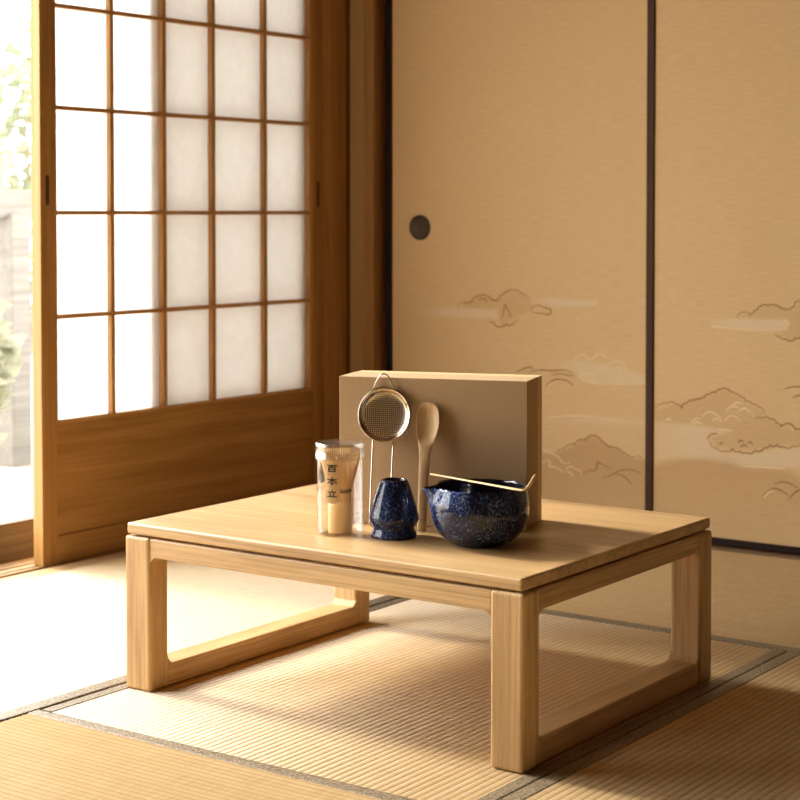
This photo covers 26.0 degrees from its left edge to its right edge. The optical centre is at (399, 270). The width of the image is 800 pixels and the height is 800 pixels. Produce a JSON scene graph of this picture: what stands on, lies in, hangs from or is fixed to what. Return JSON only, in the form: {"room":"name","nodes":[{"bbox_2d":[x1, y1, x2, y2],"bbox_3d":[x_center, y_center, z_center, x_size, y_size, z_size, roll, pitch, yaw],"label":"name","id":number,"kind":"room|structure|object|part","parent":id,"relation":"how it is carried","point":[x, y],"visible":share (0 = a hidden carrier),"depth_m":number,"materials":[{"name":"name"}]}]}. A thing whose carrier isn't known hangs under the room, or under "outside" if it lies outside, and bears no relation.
{"room":"japanese tatami room","nodes":[
{"label":"japanese tatami room","id":0,"kind":"room"},
{"bbox_2d":[0,355,32,471],"bbox_3d":[-6.013,0.983,8.093,12.418,0.100,17.000,1,2,35],"label":"ground","id":1,"kind":"structure","parent":0,"point":[1,468],"depth_m":9.20,"materials":[{"name":"white"}]},
{"bbox_2d":[0,115,22,189],"bbox_3d":[-2.927,-0.287,9.633,1.594,2.341,1.606,1,2,35],"label":"shrub","id":2,"kind":"object","parent":1,"relation":"on","point":[6,161],"visible":0.64,"depth_m":9.65,"materials":[{"name":"green plant"}]},
{"bbox_2d":[0,299,26,442],"bbox_3d":[-1.879,0.466,7.270,0.591,0.991,0.564,0,2,0],"label":"shrub","id":3,"kind":"object","parent":1,"relation":"on","point":[10,345],"visible":1,"depth_m":7.29,"materials":[{"name":"green plant"}]},
{"bbox_2d":[0,20,31,337],"bbox_3d":[-2.405,-0.444,11.733,1.696,2.513,1.630,1,2,35],"label":"shrub","id":4,"kind":"object","parent":1,"relation":"on","point":[12,69],"visible":0.16,"depth_m":11.35,"materials":[{"name":"green plant"}]},
{"bbox_3d":[-2.370,-0.190,11.743,0.832,2.005,0.826,1,2,35],"label":"stem","id":5,"kind":"part","parent":4,"relation":"part of","materials":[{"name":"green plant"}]},
{"bbox_2d":[0,190,32,467],"bbox_3d":[-1.591,0.261,8.598,0.150,1.310,5.000,1,2,35],"label":"fence","id":6,"kind":"object","parent":1,"relation":"on","point":[15,205],"visible":0.2,"depth_m":8.19,"materials":[{"name":"beige wood"}]},
{"bbox_3d":[-1.591,-0.329,8.579,0.100,0.130,5.000,1,2,35],"label":"rail","id":7,"kind":"part","parent":6,"relation":"part of","materials":[{"name":"beige wood"}]},
{"bbox_2d":[0,467,33,563],"bbox_3d":[-1.298,0.837,4.352,0.671,0.446,6.400,1,2,35],"label":"veranda","id":8,"kind":"object","parent":1,"relation":"on","point":[16,486],"depth_m":4.36,"materials":[{"name":"brown wood"}]},
{"bbox_2d":[350,0,363,372],"bbox_3d":[1.518,-0.466,4.048,4.382,2.470,0.190,1,2,35],"label":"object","id":9,"kind":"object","parent":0,"point":[356,6],"depth_m":5.11,"materials":[{"name":"beige paint"}]},
{"bbox_2d":[0,548,125,585],"bbox_3d":[-1.234,0.751,3.701,0.188,0.040,3.420,1,2,35],"label":"sill","id":10,"kind":"structure","parent":9,"relation":"attached to","point":[23,569],"depth_m":4.19,"materials":[{"name":"brown wood"}]},
{"bbox_2d":[30,0,322,566],"bbox_3d":[-0.555,-0.218,4.606,0.033,1.835,1.097,1,2,35],"label":"door","id":11,"kind":"structure","parent":9,"relation":"in","point":[177,145],"depth_m":4.55,"materials":[{"name":"brown wood"}]},
{"bbox_3d":[-0.849,-0.195,4.170,0.003,0.073,0.011,1,2,35],"label":"finger pull","id":12,"kind":"part","parent":11,"relation":"part of","materials":[{"name":"brown wood"}]},
{"bbox_3d":[-0.553,0.516,4.632,0.015,0.243,1.008,1,2,35],"label":"wood panel","id":13,"kind":"part","parent":11,"relation":"part of","materials":[{"name":"brown wood"}]},
{"bbox_3d":[-0.554,0.380,4.628,0.030,0.040,1.002,1,2,35],"label":"rail","id":14,"kind":"part","parent":11,"relation":"part of","materials":[{"name":"brown wood"}]},
{"bbox_3d":[-0.554,0.665,4.638,0.029,0.066,1.002,1,2,35],"label":"rail","id":15,"kind":"part","parent":11,"relation":"part of","materials":[{"name":"brown wood"}]},
{"bbox_3d":[-0.238,-0.223,5.024,0.003,0.074,0.011,1,2,35],"label":"finger pull","id":16,"kind":"part","parent":11,"relation":"part of","materials":[{"name":"brown wood"}]},
{"bbox_2d":[346,0,349,373],"bbox_3d":[-0.153,-0.507,5.124,0.014,2.460,0.010,1,2,35],"label":"batten","id":17,"kind":"object","parent":9,"relation":"attached to","point":[347,1],"visible":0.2,"depth_m":5.13,"materials":[{"name":"brown wood"}]},
{"bbox_2d":[363,0,385,370],"bbox_3d":[-0.064,-0.506,5.084,0.038,2.460,0.100,1,2,35],"label":"post","id":18,"kind":"object","parent":9,"relation":"attached to","point":[373,10],"visible":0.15,"depth_m":5.06,"materials":[{"name":"brown wood"}]},
{"bbox_2d":[385,0,646,509],"bbox_3d":[0.328,-0.226,4.817,0.894,1.833,0.026,1,2,35],"label":"door","id":19,"kind":"structure","parent":9,"relation":"in","point":[516,130],"depth_m":4.78,"materials":[{"name":"beige paper"}]},
{"bbox_3d":[0.057,-0.126,5.003,0.073,0.073,0.005,1,2,35],"label":"round pull","id":20,"kind":"part","parent":19,"relation":"part of","materials":[{"name":"brown metal"}]},
{"bbox_2d":[459,289,643,484],"bbox_3d":[0.405,0.309,4.770,0.593,0.515,0.001,1,2,35],"label":"painting","id":21,"kind":"object","parent":19,"relation":"attached to","point":[586,346],"depth_m":4.72,"materials":[{"name":"brown paper"}]},
{"bbox_2d":[645,0,799,554],"bbox_3d":[1.003,-0.209,4.301,0.864,1.833,0.026,1,2,35],"label":"door","id":22,"kind":"structure","parent":9,"relation":"in","point":[722,383],"depth_m":4.42,"materials":[{"name":"brown paint"}]},
{"bbox_2d":[655,300,799,499],"bbox_3d":[0.853,0.314,4.416,0.450,0.513,0.001,1,2,35],"label":"painting","id":23,"kind":"object","parent":22,"relation":"attached to","point":[727,372],"depth_m":4.43,"materials":[{"name":"brown paper"}]},
{"bbox_3d":[1.004,0.698,4.332,0.819,0.018,0.025,1,2,35],"label":"rail","id":24,"kind":"part","parent":22,"relation":"part of","materials":[{"name":"black paint"}]},
{"bbox_2d":[712,544,799,556],"bbox_3d":[1.581,0.747,3.960,3.931,0.051,0.118,1,2,35],"label":"sill","id":25,"kind":"structure","parent":9,"relation":"attached to","point":[713,545],"depth_m":4.39,"materials":[{"name":"brown wood"}]},
{"bbox_3d":[-0.001,0.875,1.964,4.382,0.070,5.420,1,2,35],"label":"floor","id":26,"kind":"structure","parent":0,"visible":0},
{"bbox_2d":[0,557,401,721],"bbox_3d":[-0.808,0.764,3.434,0.816,0.049,3.481,1,2,35],"label":"mat","id":27,"kind":"object","parent":26,"relation":"on","point":[63,638],"visible":0.28,"depth_m":3.67,"materials":[{"name":"wicker"}]},
{"bbox_2d":[0,710,412,799],"bbox_3d":[-0.517,0.800,2.369,0.886,0.049,0.884,1,2,35],"label":"mat","id":28,"kind":"object","parent":26,"relation":"on","point":[44,755],"visible":1,"depth_m":2.66,"materials":[{"name":"wicker"}]},
{"bbox_2d":[323,0,345,481],"bbox_3d":[-0.229,-0.507,5.111,0.101,2.460,0.109,1,2,35],"label":"post","id":29,"kind":"object","parent":26,"relation":"on","point":[334,11],"visible":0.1,"depth_m":5.09,"materials":[{"name":"brown wood"}]},
{"bbox_2d":[42,598,785,799],"bbox_3d":[0.067,0.772,3.184,0.884,0.049,1.119,1,2,35],"label":"mat","id":30,"kind":"object","parent":26,"relation":"on","point":[397,702],"visible":0.73,"depth_m":3.06,"materials":[{"name":"wicker"}]},
{"bbox_2d":[126,482,711,772],"bbox_3d":[0.038,0.600,3.144,0.837,0.299,0.660,1,2,35],"label":"table","id":31,"kind":"object","parent":30,"relation":"on","point":[575,549],"visible":0.86,"depth_m":2.97,"materials":[{"name":"brown wood"}]},
{"bbox_3d":[-0.441,0.612,3.124,0.082,0.276,0.071,1,2,35],"label":"leg","id":32,"kind":"part","parent":31,"relation":"part of","materials":[{"name":"brown wood"}]},
{"bbox_3d":[-0.277,0.720,3.373,0.056,0.041,0.566,1,2,35],"label":"floor rail","id":33,"kind":"part","parent":31,"relation":"part of","materials":[{"name":"brown wood"}]},
{"bbox_2d":[315,439,364,536],"bbox_3d":[-0.104,0.374,3.001,0.085,0.158,0.085,1,2,35],"label":"case","id":34,"kind":"object","parent":31,"relation":"on","point":[332,466],"visible":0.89,"depth_m":2.97,"materials":[{"name":"clear plastic"}]},
{"bbox_2d":[320,448,359,533],"bbox_3d":[-0.103,0.381,2.999,0.069,0.141,0.069,1,2,35],"label":"whisk","id":35,"kind":"object","parent":34,"relation":"in","point":[339,514],"visible":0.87,"depth_m":2.98,"materials":[{"name":"brown wood"}]},
{"bbox_3d":[-0.103,0.423,3.001,0.042,0.056,0.042,1,2,35],"label":"handle","id":36,"kind":"part","parent":35,"relation":"part of","materials":[{"name":"brown wood"}]},
{"bbox_3d":[-0.104,0.309,2.998,0.085,0.028,0.085,1,2,35],"label":"lid","id":37,"kind":"part","parent":34,"relation":"part of","materials":[{"name":"clear plastic"}]},
{"bbox_3d":[-0.098,0.596,3.603,0.082,0.276,0.071,1,2,35],"label":"leg","id":38,"kind":"part","parent":31,"relation":"part of","materials":[{"name":"brown wood"}]},
{"bbox_2d":[358,373,411,526],"bbox_3d":[-0.030,0.317,3.066,0.099,0.270,0.042,1,2,17],"label":"strainer","id":39,"kind":"object","parent":31,"relation":"on","point":[368,396],"visible":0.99,"depth_m":3.08,"materials":[{"name":"silver metal"}]},
{"bbox_3d":[-0.033,0.375,3.060,0.041,0.155,0.025,1,2,16],"label":"wire handle","id":40,"kind":"part","parent":39,"relation":"part of","materials":[{"name":"silver metal"}]},
{"bbox_2d":[363,392,406,437],"bbox_3d":[-0.026,0.255,3.077,0.084,0.083,0.015,1,2,16],"label":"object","id":41,"kind":"object","parent":39,"relation":"on","point":[368,396],"depth_m":3.08,"materials":[{"name":"metal"}]},
{"bbox_2d":[369,477,418,539],"bbox_3d":[-0.010,0.406,2.974,0.086,0.099,0.086,1,2,35],"label":"stand","id":42,"kind":"object","parent":31,"relation":"on","point":[393,515],"visible":1,"depth_m":2.94,"materials":[{"name":"blue ceramic"}]},
{"bbox_2d":[416,402,438,530],"bbox_3d":[0.043,0.342,3.043,0.040,0.222,0.046,1,2,35],"label":"wooden spoon","id":43,"kind":"object","parent":31,"relation":"on","point":[427,417],"visible":0.98,"depth_m":3.04,"materials":[{"name":"brown wood"}]},
{"bbox_2d":[340,370,541,531],"bbox_3d":[0.074,0.319,3.124,0.344,0.262,0.126,1,2,17],"label":"gift box","id":44,"kind":"object","parent":31,"relation":"on","point":[490,425],"visible":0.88,"depth_m":3.06,"materials":[{"name":"beige cardboard"}]},
{"bbox_2d":[422,479,528,547],"bbox_3d":[0.134,0.408,2.912,0.166,0.100,0.166,1,2,35],"label":"bowl","id":45,"kind":"object","parent":31,"relation":"on","point":[466,514],"visible":0.96,"depth_m":2.85,"materials":[{"name":"blue ceramic"}]},
{"bbox_2d":[430,473,535,491],"bbox_3d":[0.132,0.344,2.916,0.022,0.028,0.238,-2,3,-45],"label":"scoop","id":46,"kind":"object","parent":45,"relation":"on","point":[432,474],"visible":1,"depth_m":2.89,"materials":[{"name":"beige wood"}]},
{"bbox_3d":[0.174,0.626,2.685,0.082,0.276,0.071,1,2,35],"label":"leg","id":47,"kind":"part","parent":31,"relation":"part of","materials":[{"name":"brown wood"}]},
{"bbox_3d":[0.353,0.499,2.915,0.056,0.035,0.566,1,2,35],"label":"rail","id":48,"kind":"part","parent":31,"relation":"part of","materials":[{"name":"brown wood"}]},
{"bbox_3d":[0.353,0.735,2.923,0.056,0.041,0.566,1,2,35],"label":"floor rail","id":49,"kind":"part","parent":31,"relation":"part of","materials":[{"name":"brown wood"}]},
{"bbox_3d":[0.517,0.610,3.164,0.082,0.276,0.071,1,2,35],"label":"leg","id":50,"kind":"part","parent":31,"relation":"part of","materials":[{"name":"brown wood"}]},
{"bbox_2d":[500,651,799,799],"bbox_3d":[0.314,0.813,1.974,0.920,0.049,2.807,1,2,35],"label":"mat","id":51,"kind":"object","parent":26,"relation":"on","point":[739,739],"visible":1,"depth_m":2.74,"materials":[{"name":"wicker"}]},
{"bbox_2d":[540,547,799,652],"bbox_3d":[1.079,0.755,3.698,1.945,0.049,0.888,1,2,35],"label":"mat","id":52,"kind":"object","parent":26,"relation":"on","point":[755,596],"visible":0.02,"depth_m":3.82,"materials":[{"name":"wicker"}]}
]}

